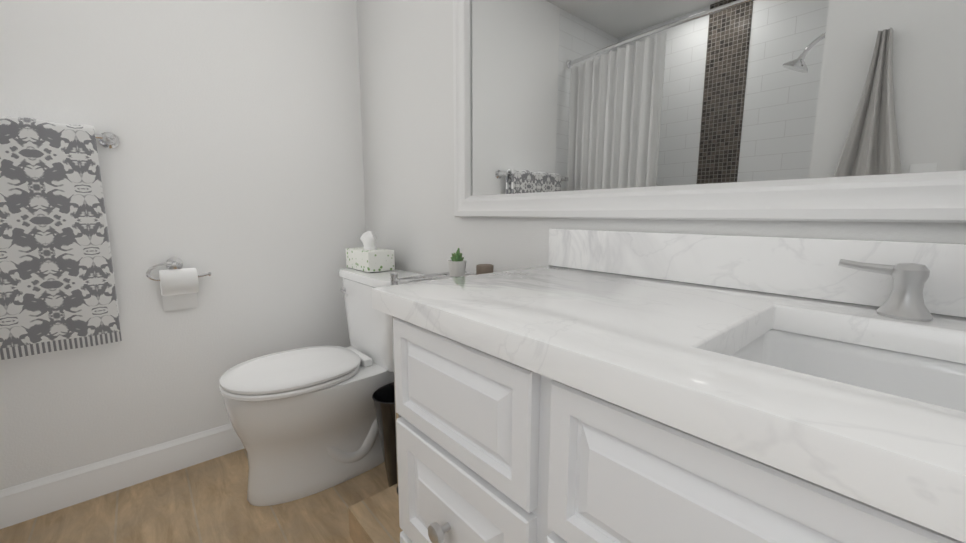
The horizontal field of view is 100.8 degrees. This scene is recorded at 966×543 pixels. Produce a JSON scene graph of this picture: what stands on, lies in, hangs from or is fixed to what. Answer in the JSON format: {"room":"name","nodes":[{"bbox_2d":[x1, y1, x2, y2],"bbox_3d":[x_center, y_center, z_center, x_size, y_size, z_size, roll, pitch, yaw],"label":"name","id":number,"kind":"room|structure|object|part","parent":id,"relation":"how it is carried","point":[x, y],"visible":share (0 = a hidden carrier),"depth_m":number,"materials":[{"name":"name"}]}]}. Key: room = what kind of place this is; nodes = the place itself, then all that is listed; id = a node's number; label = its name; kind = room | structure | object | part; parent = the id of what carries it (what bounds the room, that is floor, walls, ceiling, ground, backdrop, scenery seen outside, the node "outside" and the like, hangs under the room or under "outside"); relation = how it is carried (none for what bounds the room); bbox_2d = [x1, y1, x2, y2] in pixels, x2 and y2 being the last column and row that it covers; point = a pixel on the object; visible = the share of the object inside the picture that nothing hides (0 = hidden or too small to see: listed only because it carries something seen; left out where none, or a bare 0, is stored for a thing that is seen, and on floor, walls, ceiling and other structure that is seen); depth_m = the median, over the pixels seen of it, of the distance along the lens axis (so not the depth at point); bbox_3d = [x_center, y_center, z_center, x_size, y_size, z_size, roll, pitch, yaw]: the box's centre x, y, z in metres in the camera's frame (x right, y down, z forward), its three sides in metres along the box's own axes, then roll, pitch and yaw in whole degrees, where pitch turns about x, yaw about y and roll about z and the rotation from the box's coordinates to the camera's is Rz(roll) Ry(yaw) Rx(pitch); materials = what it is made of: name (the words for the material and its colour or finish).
{"room":"bathroom","nodes":[
{"label":"bathroom","id":0,"kind":"room"},
{"bbox_2d":[0,0,365,489],"bbox_3d":[-1.201,-0.425,1.550,1.500,2.440,0.120,-7,11,-40],"label":"wall","id":1,"kind":"structure","parent":0,"point":[232,162],"depth_m":1.55,"materials":[{"name":"white paint"}]},
{"bbox_2d":[0,117,121,359],"bbox_3d":[-1.488,-0.098,1.191,0.663,0.724,0.114,-7,11,-40],"label":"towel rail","id":2,"kind":"object","parent":1,"relation":"attached to","point":[57,288],"visible":1,"depth_m":1.25,"materials":[{"name":"grey fabric"}]},
{"bbox_2d":[0,423,244,528],"bbox_3d":[-1.155,0.727,1.668,1.489,0.126,0.015,-7,11,-40],"label":"baseboard","id":3,"kind":"structure","parent":1,"relation":"attached to","point":[23,502],"depth_m":1.47,"materials":[{"name":"white paint"}]},
{"bbox_2d":[146,257,211,310],"bbox_3d":[-1.143,0.050,1.514,0.198,0.202,0.114,-7,11,-40],"label":"toilet paper holder","id":4,"kind":"object","parent":1,"relation":"attached to","point":[179,286],"visible":1,"depth_m":1.49,"materials":[{"name":"white paper"}]},
{"bbox_3d":[-1.155,-0.013,1.520,0.198,0.079,0.075,-7,11,-40],"label":"holder arm","id":5,"kind":"part","parent":4,"relation":"part of"},
{"bbox_2d":[0,448,388,542],"bbox_3d":[-0.517,1.012,0.354,2.520,0.060,3.120,-7,11,-40],"label":"floor","id":6,"kind":"structure","parent":0,"point":[205,502],"depth_m":1.37,"materials":[{"name":"brown wood"}]},
{"bbox_2d":[219,267,429,505],"bbox_3d":[-0.610,0.410,1.567,0.705,0.784,0.476,-7,11,-40],"label":"toilet","id":7,"kind":"object","parent":6,"relation":"on","point":[303,421],"visible":0.88,"depth_m":1.44,"materials":[{"name":"white ceramic"}]},
{"bbox_2d":[346,231,394,272],"bbox_3d":[-0.491,-0.094,1.725,0.120,0.164,0.230,-7,11,-40],"label":"tissue box","id":8,"kind":"object","parent":7,"relation":"on","point":[369,257],"visible":1,"depth_m":1.67,"materials":[{"name":"white cardboard"}]},
{"bbox_2d":[348,484,402,542],"bbox_3d":[0.404,0.887,0.669,0.456,0.100,2.015,-7,11,-40],"label":"platform floor","id":9,"kind":"structure","parent":6,"relation":"on","point":[374,518],"depth_m":1.23,"materials":[{"name":"brown wood"}]},
{"bbox_2d":[390,271,475,494],"bbox_3d":[-0.066,0.376,1.238,0.283,0.745,0.365,-7,11,-40],"label":"wire rack","id":10,"kind":"object","parent":9,"relation":"on","point":[395,279],"visible":0.1,"depth_m":1.27,"materials":[{"name":"silver metal"}]},
{"bbox_2d":[372,301,965,542],"bbox_3d":[0.512,0.501,0.398,0.566,0.739,1.548,-7,11,-40],"label":"bathroom vanity","id":11,"kind":"object","parent":9,"relation":"on","point":[595,386],"depth_m":0.45,"materials":[{"name":"white paint"}]},
{"bbox_2d":[372,265,965,520],"bbox_3d":[0.508,0.112,0.364,0.548,0.040,1.586,-7,11,-40],"label":"countertop","id":12,"kind":"structure","parent":11,"relation":"on","point":[676,346],"depth_m":0.45,"materials":[{"name":"white stone"}]},
{"bbox_2d":[448,248,466,276],"bbox_3d":[-0.081,-0.031,1.264,0.061,0.088,0.062,-7,11,-40],"label":"succulent pot","id":13,"kind":"object","parent":12,"relation":"on","point":[457,264],"visible":1,"depth_m":1.25,"materials":[{"name":"white ceramic"}]},
{"bbox_2d":[476,264,493,274],"bbox_3d":[0.006,-0.003,1.250,0.054,0.036,0.054,-7,11,-40],"label":"candle","id":14,"kind":"object","parent":12,"relation":"on","point":[484,268],"visible":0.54,"depth_m":1.23,"materials":[{"name":"brown wax"}]},
{"bbox_2d":[744,321,965,400],"bbox_3d":[0.507,0.202,0.369,0.335,0.162,0.514,-7,11,-40],"label":"sink","id":15,"kind":"object","parent":12,"relation":"in","point":[924,367],"depth_m":0.56,"materials":[{"name":"white ceramic"}]},
{"bbox_2d":[832,257,947,320],"bbox_3d":[0.631,-0.009,0.447,0.144,0.177,0.362,-7,11,-40],"label":"faucet","id":16,"kind":"object","parent":12,"relation":"on","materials":[{"name":"silver metal"}]},
{"bbox_2d":[372,382,396,486],"bbox_3d":[-0.299,0.626,1.519,0.233,0.370,0.180,-7,11,-40],"label":"trash can","id":17,"kind":"object","parent":6,"relation":"on","point":[383,397],"visible":0.25,"depth_m":1.45,"materials":[{"name":"black plastic"}]},
{"bbox_2d":[357,0,965,279],"bbox_3d":[0.382,-0.335,0.943,0.148,2.440,3.120,-7,11,-40],"label":"wall","id":18,"kind":"structure","parent":0,"point":[811,110],"depth_m":0.87,"materials":[{"name":"white paint"}]},
{"bbox_2d":[548,229,965,316],"bbox_3d":[0.708,0.018,0.524,0.021,0.102,1.586,-7,11,-40],"label":"backsplash","id":19,"kind":"structure","parent":0,"relation":"attached to","point":[803,267],"depth_m":0.74,"materials":[{"name":"white stone"}]}
]}

